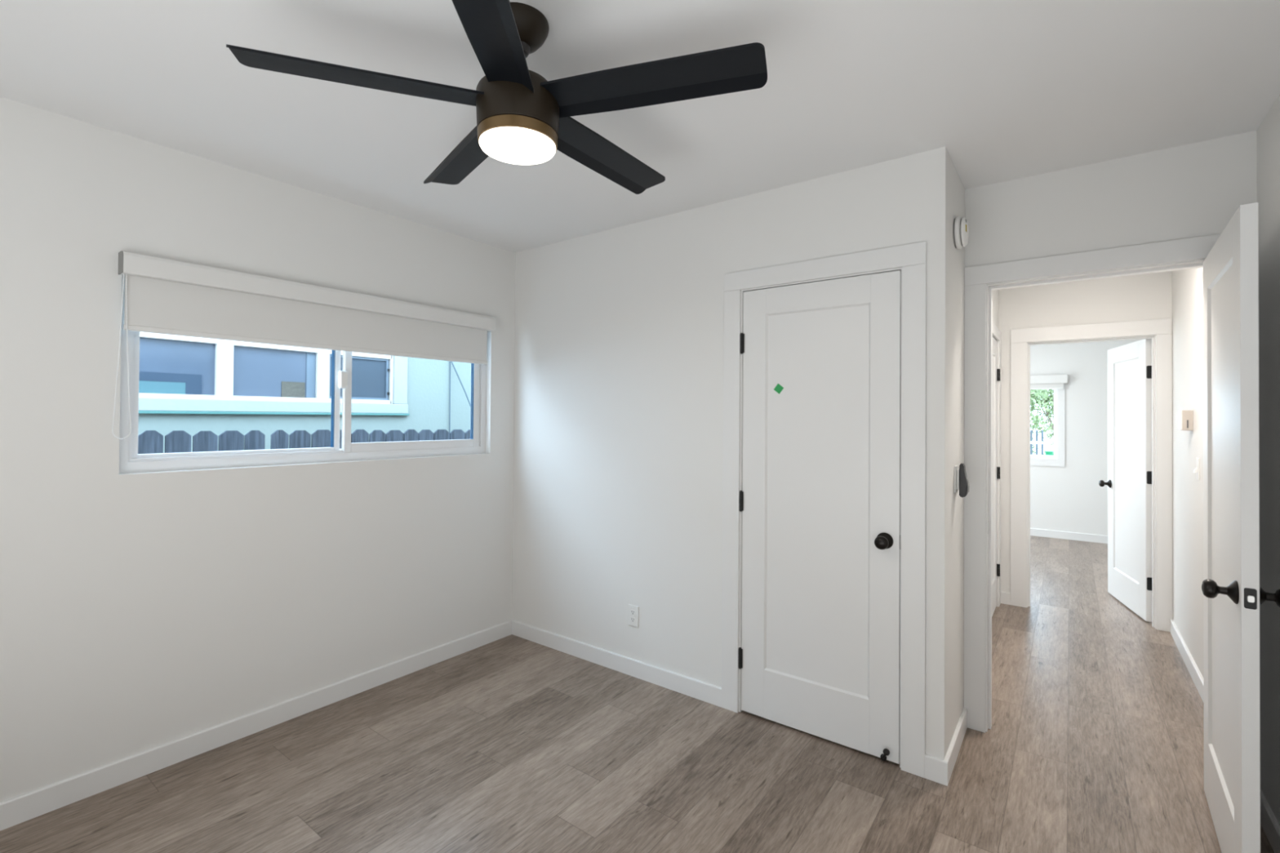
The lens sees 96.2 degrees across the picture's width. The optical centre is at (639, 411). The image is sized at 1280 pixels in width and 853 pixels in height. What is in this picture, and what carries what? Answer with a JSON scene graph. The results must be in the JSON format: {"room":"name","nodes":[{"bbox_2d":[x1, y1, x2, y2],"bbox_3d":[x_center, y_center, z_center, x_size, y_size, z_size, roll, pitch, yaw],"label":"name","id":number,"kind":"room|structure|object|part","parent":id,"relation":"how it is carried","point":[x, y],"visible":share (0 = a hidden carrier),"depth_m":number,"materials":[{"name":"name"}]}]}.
{"room":"empty bedroom","nodes":[
{"label":"empty bedroom","id":0,"kind":"room"},
{"bbox_2d":[0,96,515,802],"bbox_3d":[-1.455,0.190,3.052,0.150,2.495,7.600,0,-1,37],"label":"wall","id":1,"kind":"structure","parent":0,"point":[140,612],"depth_m":2.35,"materials":[{"name":"white paint"}]},
{"bbox_2d":[0,619,513,831],"bbox_3d":[-2.207,1.376,1.911,0.014,0.090,4.600,0,-1,37],"label":"baseboard","id":2,"kind":"structure","parent":1,"relation":"attached to","point":[17,810],"depth_m":2.44,"materials":[{"name":"white paint"}]},
{"bbox_2d":[119,275,486,473],"bbox_3d":[-1.529,-0.158,2.957,0.115,0.822,1.760,0,-1,37],"label":"window","id":3,"kind":"structure","parent":1,"relation":"in","point":[130,461],"depth_m":2.81,"materials":[{"name":"white plastic"}]},
{"bbox_3d":[-1.798,-0.163,2.629,0.032,0.744,0.827,0,-1,37],"label":"fixed sash","id":4,"kind":"part","parent":3,"relation":"part of","materials":[{"name":"white plastic"}]},
{"bbox_2d":[111,250,495,439],"bbox_3d":[-1.456,-0.241,2.878,0.058,0.716,1.777,0,-1,37],"label":"roller blind","id":5,"kind":"object","parent":3,"relation":"attached to","point":[162,295],"visible":1,"depth_m":2.63,"materials":[{"name":"white fabric"}]},
{"bbox_3d":[-1.968,-0.212,2.186,0.005,0.635,0.057,0,-1,37],"label":"bead chain","id":6,"kind":"part","parent":5,"relation":"part of","materials":[{"name":"white plastic"}]},
{"bbox_3d":[-1.450,-0.556,2.885,0.058,0.085,1.746,0,-1,37],"label":"head rail","id":7,"kind":"part","parent":5,"relation":"part of","materials":[{"name":"white fabric"}]},
{"bbox_3d":[-1.270,-0.154,3.281,0.028,0.742,0.836,0,-1,37],"label":"sliding sash","id":8,"kind":"part","parent":3,"relation":"part of","materials":[{"name":"white plastic"}]},
{"bbox_2d":[0,535,1274,852],"bbox_3d":[1.478,1.488,2.924,5.000,0.060,10.940,0,-1,37],"label":"floor","id":9,"kind":"structure","parent":0,"point":[1094,743],"depth_m":2.28,"materials":[{"name":"brown wood"}]},
{"bbox_2d":[880,748,889,760],"bbox_3d":[1.006,1.408,2.356,0.026,0.063,0.052,0,-1,3],"label":"door stop","id":10,"kind":"object","parent":9,"relation":"on","point":[883,757],"visible":1,"depth_m":2.35,"materials":[{"name":"black metal"}]},
{"bbox_2d":[0,0,1279,252],"bbox_3d":[1.496,-1.097,2.950,5.000,0.120,10.940,0,-1,37],"label":"ceiling","id":11,"kind":"structure","parent":0,"point":[1011,90],"depth_m":1.87,"materials":[{"name":"white paint"}]},
{"bbox_2d":[226,0,767,194],"bbox_3d":[-0.310,-0.885,1.611,1.290,0.356,1.241,0,-1,37],"label":"ceiling fan","id":12,"kind":"object","parent":11,"relation":"hanging from","point":[523,117],"visible":1,"depth_m":1.48,"materials":[{"name":"black wood"}]},
{"bbox_3d":[-0.687,-0.837,1.450,0.579,0.036,0.126,1,-1,-19],"label":"fan blade","id":13,"kind":"part","parent":12,"relation":"part of","materials":[{"name":"black wood"}]},
{"bbox_3d":[-0.558,-0.832,1.871,0.126,0.036,0.579,1,-1,-37],"label":"fan blade","id":14,"kind":"part","parent":12,"relation":"part of","materials":[{"name":"black wood"}]},
{"bbox_3d":[-0.326,-0.837,1.197,0.126,0.036,0.579,0,-1,-1],"label":"fan blade","id":15,"kind":"part","parent":12,"relation":"part of","materials":[{"name":"black wood"}]},
{"bbox_3d":[-0.118,-0.829,1.878,0.126,0.036,0.579,0,-1,35],"label":"fan blade","id":16,"kind":"part","parent":12,"relation":"part of","materials":[{"name":"black wood"}]},
{"bbox_3d":[0.025,-0.832,1.462,0.579,0.036,0.126,0,-1,17],"label":"fan blade","id":17,"kind":"part","parent":12,"relation":"part of","materials":[{"name":"black wood"}]},
{"bbox_2d":[512,146,949,759],"bbox_3d":[0.215,0.202,3.052,2.526,2.495,0.100,0,-1,37],"label":"wall","id":18,"kind":"structure","parent":0,"point":[618,463],"depth_m":3.07,"materials":[{"name":"white paint"}]},
{"bbox_2d":[511,619,721,706],"bbox_3d":[-0.209,1.404,3.279,1.546,0.090,0.014,0,-1,37],"label":"baseboard","id":19,"kind":"structure","parent":18,"relation":"attached to","point":[709,693],"depth_m":3.18,"materials":[{"name":"white paint"}]},
{"bbox_2d":[628,604,638,627],"bbox_3d":[-0.037,1.123,3.159,0.070,0.116,0.008,0,-1,37],"label":"wall outlet","id":20,"kind":"object","parent":18,"relation":"attached to","point":[633,610],"visible":1,"depth_m":3.15,"materials":[{"name":"white plastic"}]},
{"bbox_2d":[630,617,635,622],"bbox_3d":[-0.038,1.143,3.156,0.033,0.028,0.002,0,-1,37],"label":"receptacle","id":21,"kind":"object","parent":20,"relation":"attached to","point":[632,619],"depth_m":3.16,"materials":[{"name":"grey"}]},
{"bbox_2d":[630,609,635,615],"bbox_3d":[-0.038,1.103,3.157,0.033,0.028,0.002,0,-1,37],"label":"receptacle","id":22,"kind":"object","parent":20,"relation":"attached to","point":[632,611],"depth_m":3.16,"materials":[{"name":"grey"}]},
{"bbox_2d":[738,270,901,764],"bbox_3d":[0.763,0.428,2.551,0.724,2.018,0.109,0,-1,37],"label":"door","id":23,"kind":"structure","parent":18,"relation":"in","point":[820,651],"depth_m":2.55,"materials":[{"name":"white paint"}]},
{"bbox_2d":[773,383,783,394],"bbox_3d":[0.647,-0.107,2.681,0.050,0.050,0.001,0,-1,37],"label":"tape","id":24,"kind":"object","parent":23,"relation":"attached to","point":[779,388],"visible":1,"depth_m":2.68,"materials":[{"name":"green plastic"}]},
{"bbox_3d":[0.789,0.376,2.579,0.475,1.673,0.034,0,-1,37],"label":"panel","id":25,"kind":"part","parent":23,"relation":"part of","materials":[{"name":"white paint"}]},
{"bbox_3d":[0.994,0.535,2.355,0.067,0.067,0.074,0,-1,37],"label":"knob","id":26,"kind":"part","parent":23,"relation":"part of","materials":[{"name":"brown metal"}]},
{"bbox_2d":[721,241,926,777],"bbox_3d":[0.804,0.386,2.599,0.907,2.128,0.116,0,-1,37],"label":"trim","id":27,"kind":"structure","parent":18,"relation":"attached to","point":[910,260],"depth_m":2.33,"materials":[{"name":"white paint"}]},
{"bbox_2d":[948,155,964,746],"bbox_3d":[1.345,0.206,2.537,0.100,2.495,0.428,0,-1,37],"label":"wall","id":28,"kind":"structure","parent":0,"point":[957,190],"depth_m":2.46,"materials":[{"name":"white paint"}]},
{"bbox_2d":[924,706,967,786],"bbox_3d":[1.315,1.407,2.459,0.083,0.090,0.527,0,-1,37],"label":"baseboard","id":29,"kind":"structure","parent":28,"relation":"attached to","point":[937,770],"depth_m":2.27,"materials":[{"name":"white paint"}]},
{"bbox_2d":[954,465,959,493],"bbox_3d":[1.360,0.289,2.459,0.016,0.116,0.075,0,-1,37],"label":"wall switch plate","id":30,"kind":"object","parent":28,"relation":"attached to","point":[956,468],"visible":0.91,"depth_m":2.44,"materials":[{"name":"white plastic"}]},
{"bbox_2d":[959,462,969,497],"bbox_3d":[1.380,0.292,2.444,0.035,0.143,0.043,0,-1,37],"label":"remote","id":31,"kind":"object","parent":30,"relation":"attached to","point":[964,486],"visible":1,"depth_m":2.43,"materials":[{"name":"black plastic"}]},
{"bbox_2d":[952,216,968,248],"bbox_3d":[1.369,-0.763,2.447,0.046,0.136,0.136,0,-1,37],"label":"smoke detector","id":32,"kind":"object","parent":28,"relation":"attached to","point":[960,228],"visible":1,"depth_m":2.41,"materials":[{"name":"grey plastic"}]},
{"bbox_2d":[992,289,999,341],"bbox_3d":[2.128,0.222,3.668,0.100,2.495,2.092,0,-1,37],"label":"wall","id":33,"kind":"structure","parent":0,"point":[995,292],"depth_m":4.33,"materials":[{"name":"white paint"}]},
{"bbox_2d":[991,337,999,617],"bbox_3d":[2.489,0.463,4.079,0.056,2.003,0.744,0,-1,37],"label":"door","id":34,"kind":"structure","parent":33,"relation":"in","point":[996,372],"depth_m":4.27,"materials":[{"name":"white paint"}]},
{"bbox_3d":[2.478,0.411,4.082,0.034,1.658,0.499,0,-1,37],"label":"panel","id":35,"kind":"part","parent":34,"relation":"part of","materials":[{"name":"white paint"}]},
{"bbox_2d":[992,322,1000,607],"bbox_3d":[2.507,0.427,4.079,0.016,2.100,0.945,0,-1,37],"label":"trim","id":36,"kind":"structure","parent":33,"relation":"attached to","point":[996,332],"depth_m":4.37,"materials":[{"name":"white paint"}]},
{"bbox_2d":[1000,591,1010,604],"bbox_3d":[2.199,1.425,3.612,0.081,0.090,2.066,0,-1,37],"label":"baseboard","id":37,"kind":"structure","parent":33,"relation":"attached to","point":[1005,596],"depth_m":4.42,"materials":[{"name":"white paint"}]},
{"bbox_2d":[999,271,1172,592],"bbox_3d":[3.188,0.236,4.253,1.097,2.495,0.115,0,-1,37],"label":"wall","id":38,"kind":"structure","parent":0,"point":[1146,296],"depth_m":4.26,"materials":[{"name":"white paint"}]},
{"bbox_2d":[1010,318,1172,631],"bbox_3d":[3.261,0.427,4.195,0.926,2.113,0.146,0,-1,37],"label":"trim","id":39,"kind":"structure","parent":38,"relation":"attached to","point":[1160,331],"depth_m":4.07,"materials":[{"name":"white paint"}]},
{"bbox_2d":[1030,338,1143,535],"bbox_3d":[4.933,0.276,7.084,3.650,2.495,0.130,0,-1,37],"label":"wall","id":40,"kind":"structure","parent":0,"point":[1070,498],"depth_m":6.81,"materials":[{"name":"white paint"}]},
{"bbox_2d":[1030,383,1065,466],"bbox_3d":[4.476,0.144,7.389,1.592,1.040,0.092,0,-1,37],"label":"window","id":41,"kind":"structure","parent":40,"relation":"in","point":[1058,460],"depth_m":6.92,"materials":[{"name":"white plastic"}]},
{"bbox_3d":[4.488,0.099,7.407,1.450,0.950,0.050,0,-1,37],"label":"frame","id":42,"kind":"part","parent":41,"relation":"part of","materials":[{"name":"white plastic"}]},
{"bbox_2d":[1030,374,1067,389],"bbox_3d":[4.436,-0.356,7.337,1.650,0.173,0.075,0,-1,37],"label":"roller blind","id":43,"kind":"object","parent":41,"relation":"attached to","point":[1044,381],"visible":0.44,"depth_m":6.93,"materials":[{"name":"white fabric"}]},
{"bbox_3d":[4.436,-0.390,7.338,1.650,0.105,0.075,0,-1,37],"label":"head rail","id":44,"kind":"part","parent":43,"relation":"part of","materials":[{"name":"white plastic"}]},
{"bbox_2d":[1030,528,1107,543],"bbox_3d":[3.869,1.458,5.788,3.500,0.090,3.190,0,-1,37],"label":"baseboard","id":45,"kind":"structure","parent":40,"relation":"attached to","point":[1033,531],"depth_m":6.83,"materials":[{"name":"white paint"}]},
{"bbox_2d":[964,130,1257,267],"bbox_3d":[1.886,0.209,2.471,1.046,2.495,0.115,0,-1,37],"label":"wall","id":46,"kind":"structure","parent":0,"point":[1195,189],"depth_m":2.36,"materials":[{"name":"white paint"}]},
{"bbox_2d":[1172,94,1279,825],"bbox_3d":[2.144,0.205,1.859,0.100,2.495,5.200,0,-1,37],"label":"wall","id":47,"kind":"structure","parent":0,"point":[1187,284],"depth_m":2.08,"materials":[{"name":"white paint"}]},
{"bbox_2d":[964,233,1221,733],"bbox_3d":[1.922,0.392,2.441,0.939,2.128,0.146,0,-1,37],"label":"door frame","id":48,"kind":"structure","parent":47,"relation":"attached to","point":[980,281],"depth_m":2.63,"materials":[{"name":"white paint"}]},
{"bbox_2d":[1098,338,1151,622],"bbox_3d":[3.719,0.482,4.375,0.183,1.988,0.750,0,-1,23],"label":"door","id":49,"kind":"structure","parent":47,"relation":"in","point":[1129,483],"depth_m":4.31,"materials":[{"name":"white paint"}]},
{"bbox_3d":[3.790,0.587,4.686,0.074,0.067,0.067,0,-1,23],"label":"knob","id":50,"kind":"part","parent":49,"relation":"part of","materials":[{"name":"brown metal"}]},
{"bbox_3d":[3.721,0.430,4.380,0.034,1.643,0.490,0,-1,23],"label":"panel","id":51,"kind":"part","parent":49,"relation":"part of","materials":[{"name":"white paint"}]},
{"bbox_2d":[1178,409,1193,431],"bbox_3d":[3.099,0.049,3.262,0.052,0.116,0.082,0,-1,37],"label":"thermostat","id":52,"kind":"object","parent":47,"relation":"attached to","point":[1185,417],"visible":1,"depth_m":3.23,"materials":[{"name":"beige plastic"}]},
{"bbox_2d":[1169,618,1204,702],"bbox_3d":[2.959,1.425,3.043,0.014,0.090,2.066,0,-1,37],"label":"baseboard","id":53,"kind":"structure","parent":47,"relation":"attached to","point":[1187,657],"depth_m":3.29,"materials":[{"name":"white paint"}]},
{"bbox_2d":[1193,457,1199,479],"bbox_3d":[2.984,0.307,3.083,0.022,0.117,0.070,0,-1,37],"label":"light switch","id":54,"kind":"object","parent":47,"relation":"attached to","point":[1197,470],"visible":1,"depth_m":3.06,"materials":[{"name":"white plastic"}]},
{"bbox_3d":[2.990,0.307,3.079,0.006,0.117,0.070,0,-1,37],"label":"plate","id":55,"kind":"part","parent":54,"relation":"part of","materials":[{"name":"white plastic"}]},
{"bbox_2d":[1201,202,1279,852],"bbox_3d":[1.939,0.430,1.898,0.184,2.018,0.777,0,-1,39],"label":"door","id":56,"kind":"structure","parent":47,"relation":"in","point":[1233,595],"depth_m":1.69,"materials":[{"name":"white paint"}]},
{"bbox_3d":[1.696,0.522,1.683,0.074,0.067,0.067,0,-1,39],"label":"knob","id":57,"kind":"part","parent":56,"relation":"part of","materials":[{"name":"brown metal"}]},
{"bbox_3d":[1.938,0.378,1.898,0.035,1.673,0.522,0,-1,39],"label":"panel","id":58,"kind":"part","parent":56,"relation":"part of","materials":[{"name":"white paint"}]},
{"bbox_3d":[1.700,0.521,1.600,0.025,0.057,0.002,0,-1,39],"label":"latch plate","id":59,"kind":"part","parent":56,"relation":"part of","materials":[{"name":"black metal"}]},
{"bbox_3d":[1.782,0.522,1.615,0.074,0.067,0.067,0,-1,39],"label":"knob","id":60,"kind":"part","parent":56,"relation":"part of","materials":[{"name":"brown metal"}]},
{"bbox_2d":[1260,788,1279,852],"bbox_3d":[1.390,1.393,0.945,0.014,0.090,2.863,0,-1,37],"label":"baseboard","id":61,"kind":"structure","parent":47,"relation":"attached to","point":[1270,825],"depth_m":1.94,"materials":[{"name":"white paint"}]},
{"label":"outside","id":62,"kind":"structure","parent":0,"visible":0},
{"bbox_3d":[2.755,1.973,8.556,28.000,0.200,40.000,0,-1,37],"label":"ground","id":63,"kind":"structure","parent":62,"visible":0},
{"bbox_2d":[137,430,163,453],"bbox_3d":[-2.746,0.935,3.208,0.016,1.660,0.109,0,-1,37],"label":"picket","id":64,"kind":"object","parent":63,"relation":"on","point":[149,442],"visible":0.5,"depth_m":3.21,"materials":[{"name":"wood"}]},
{"bbox_2d":[164,430,191,453],"bbox_3d":[-2.669,0.940,3.306,0.016,1.660,0.119,0,-1,37],"label":"picket","id":65,"kind":"object","parent":63,"relation":"on","point":[180,441],"visible":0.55,"depth_m":3.31,"materials":[{"name":"wood"}]},
{"bbox_2d":[192,431,217,452],"bbox_3d":[-2.591,0.945,3.411,0.016,1.660,0.119,0,-1,37],"label":"picket","id":66,"kind":"object","parent":63,"relation":"on","point":[202,441],"visible":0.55,"depth_m":3.41,"materials":[{"name":"wood"}]},
{"bbox_2d":[217,430,244,451],"bbox_3d":[-2.514,0.947,3.519,0.016,1.660,0.129,0,-1,37],"label":"picket","id":67,"kind":"object","parent":63,"relation":"on","point":[233,440],"visible":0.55,"depth_m":3.52,"materials":[{"name":"wood"}]},
{"bbox_2d":[244,430,265,450],"bbox_3d":[-2.436,0.948,3.617,0.016,1.660,0.109,0,-1,37],"label":"picket","id":68,"kind":"object","parent":63,"relation":"on","point":[253,439],"visible":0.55,"depth_m":3.62,"materials":[{"name":"wood"}]},
{"bbox_2d":[270,430,288,448],"bbox_3d":[-2.352,0.950,3.734,0.016,1.660,0.099,0,-1,37],"label":"picket","id":69,"kind":"object","parent":63,"relation":"on","point":[279,438],"visible":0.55,"depth_m":3.73,"materials":[{"name":"grey wood"}]},
{"bbox_2d":[288,430,311,448],"bbox_3d":[-2.277,0.955,3.832,0.016,1.660,0.129,0,-1,37],"label":"picket","id":70,"kind":"object","parent":63,"relation":"on","point":[298,438],"visible":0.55,"depth_m":3.83,"materials":[{"name":"wood"}]},
{"bbox_2d":[137,331,471,453],"bbox_3d":[-2.066,-0.027,7.135,1.980,3.700,11.700,0,-1,37],"label":"house","id":71,"kind":"structure","parent":63,"relation":"on","point":[191,384],"depth_m":4.83,"materials":[{"name":"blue paint"}]},
{"bbox_3d":[-3.553,-0.178,4.171,0.006,0.088,0.410,0,-1,37],"label":"panel","id":72,"kind":"part","parent":71,"relation":"part of","materials":[{"name":"teal"}]},
{"bbox_3d":[-3.522,-0.210,4.211,0.008,0.153,0.510,0,-1,37],"label":"rail","id":73,"kind":"part","parent":71,"relation":"part of","materials":[{"name":"blue"}]},
{"bbox_3d":[-2.893,-0.319,5.051,0.008,0.398,0.075,0,-1,37],"label":"rail","id":74,"kind":"part","parent":71,"relation":"part of","materials":[{"name":"blue"}]},
{"bbox_3d":[-2.628,-0.313,5.384,0.014,0.400,0.565,0,-1,37],"label":"screen frame","id":75,"kind":"part","parent":71,"relation":"part of","materials":[{"name":"blue"}]},
{"bbox_2d":[448,361,450,432],"bbox_3d":[-2.034,0.164,6.141,0.012,2.800,0.018,0,-1,37],"label":"cable","id":76,"kind":"object","parent":71,"relation":"attached to","point":[450,362],"visible":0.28,"depth_m":6.14,"materials":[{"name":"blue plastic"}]},
{"bbox_2d":[451,361,471,407],"bbox_3d":[-1.769,0.307,6.287,0.616,1.724,0.065,1,-1,-36],"label":"cable","id":77,"kind":"object","parent":71,"relation":"attached to","point":[451,362],"visible":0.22,"depth_m":6.17,"materials":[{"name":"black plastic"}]},
{"bbox_2d":[311,429,330,448],"bbox_3d":[-2.189,0.955,3.946,0.016,1.660,0.139,0,-1,37],"label":"picket","id":78,"kind":"object","parent":63,"relation":"on","point":[320,437],"visible":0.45,"depth_m":3.94,"materials":[{"name":"grey wood"}]},
{"bbox_2d":[339,430,342,448],"bbox_3d":[-2.111,0.959,4.056,0.016,1.660,0.119,0,-1,37],"label":"picket","id":79,"kind":"object","parent":63,"relation":"on","point":[340,431],"visible":0.1,"depth_m":4.05,"materials":[{"name":"grey wood"}]},
{"bbox_2d":[351,429,368,443],"bbox_3d":[-2.034,0.959,4.156,0.016,1.660,0.119,0,-1,37],"label":"picket","id":80,"kind":"object","parent":63,"relation":"on","point":[358,435],"visible":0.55,"depth_m":4.16,"materials":[{"name":"grey wood"}]},
{"bbox_2d":[368,430,385,442],"bbox_3d":[-1.956,0.967,4.259,0.016,1.660,0.119,0,-1,37],"label":"picket","id":81,"kind":"object","parent":63,"relation":"on","point":[375,436],"visible":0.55,"depth_m":4.25,"materials":[{"name":"wood"}]},
{"bbox_2d":[385,430,404,441],"bbox_3d":[-1.873,0.971,4.367,0.016,1.660,0.139,0,-1,37],"label":"picket","id":82,"kind":"object","parent":63,"relation":"on","point":[392,435],"visible":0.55,"depth_m":4.37,"materials":[{"name":"grey wood"}]},
{"bbox_2d":[403,429,418,440],"bbox_3d":[-1.794,0.969,4.478,0.016,1.660,0.119,0,-1,37],"label":"picket","id":83,"kind":"object","parent":63,"relation":"on","point":[410,434],"visible":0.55,"depth_m":4.48,"materials":[{"name":"wood"}]},
{"bbox_2d":[417,429,433,440],"bbox_3d":[-1.716,0.974,4.585,0.016,1.660,0.129,0,-1,37],"label":"picket","id":84,"kind":"object","parent":63,"relation":"on","point":[424,434],"visible":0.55,"depth_m":4.58,"materials":[{"name":"grey wood"}]},
{"bbox_2d":[433,429,449,439],"bbox_3d":[-1.631,0.976,4.699,0.016,1.660,0.139,0,-1,37],"label":"picket","id":85,"kind":"object","parent":63,"relation":"on","point":[439,434],"visible":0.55,"depth_m":4.70,"materials":[{"name":"wood"}]},
{"bbox_2d":[449,429,465,439],"bbox_3d":[-1.538,0.980,4.816,0.016,1.660,0.139,0,-1,37],"label":"picket","id":86,"kind":"object","parent":63,"relation":"on","point":[455,434],"visible":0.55,"depth_m":4.82,"materials":[{"name":"wood"}]},
{"bbox_2d":[465,429,470,439],"bbox_3d":[-1.450,0.985,4.933,0.016,1.660,0.139,0,-1,37],"label":"picket","id":87,"kind":"object","parent":63,"relation":"on","point":[468,432],"visible":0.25,"depth_m":4.90,"materials":[{"name":"grey wood"}]},
{"bbox_2d":[1032,431,1053,454],"bbox_3d":[8.616,1.209,13.051,10.000,1.500,0.200,0,-1,37],"label":"wall","id":88,"kind":"structure","parent":63,"relation":"on","point":[1050,448],"depth_m":12.69,"materials":[{"name":"white"}]},
{"bbox_2d":[1033,389,1053,448],"bbox_3d":[8.486,0.159,11.743,1.759,3.575,1.764,0,-1,37],"label":"tree","id":89,"kind":"object","parent":63,"relation":"on","point":[1050,402],"visible":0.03,"depth_m":11.76,"materials":[{"name":"green plant"}]},
{"bbox_3d":[7.518,1.897,9.078,9.000,0.030,5.460,0,-1,37],"label":"patio","id":90,"kind":"object","parent":63,"relation":"on","visible":0},
{"bbox_2d":[1030,430,1043,454],"bbox_3d":[5.625,1.097,10.419,2.764,1.570,0.030,0,-1,37],"label":"picket fence","id":91,"kind":"object","parent":90,"relation":"on","point":[1032,442],"visible":0.09,"depth_m":9.64,"materials":[{"name":"white"}]},
{"bbox_2d":[1030,389,1053,454],"bbox_3d":[7.140,0.645,10.669,1.127,2.564,1.066,0,-1,20],"label":"tree","id":92,"kind":"object","parent":90,"relation":"on","point":[1035,394],"visible":0.18,"depth_m":10.37,"materials":[{"name":"green plant"}]},
{"bbox_2d":[1044,451,1053,455],"bbox_3d":[6.289,1.241,8.796,0.200,1.260,0.200,0,-1,37],"label":"plant pot","id":93,"kind":"object","parent":90,"relation":"on","point":[1047,453],"visible":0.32,"depth_m":8.76,"materials":[{"name":"green plastic"}]}
]}

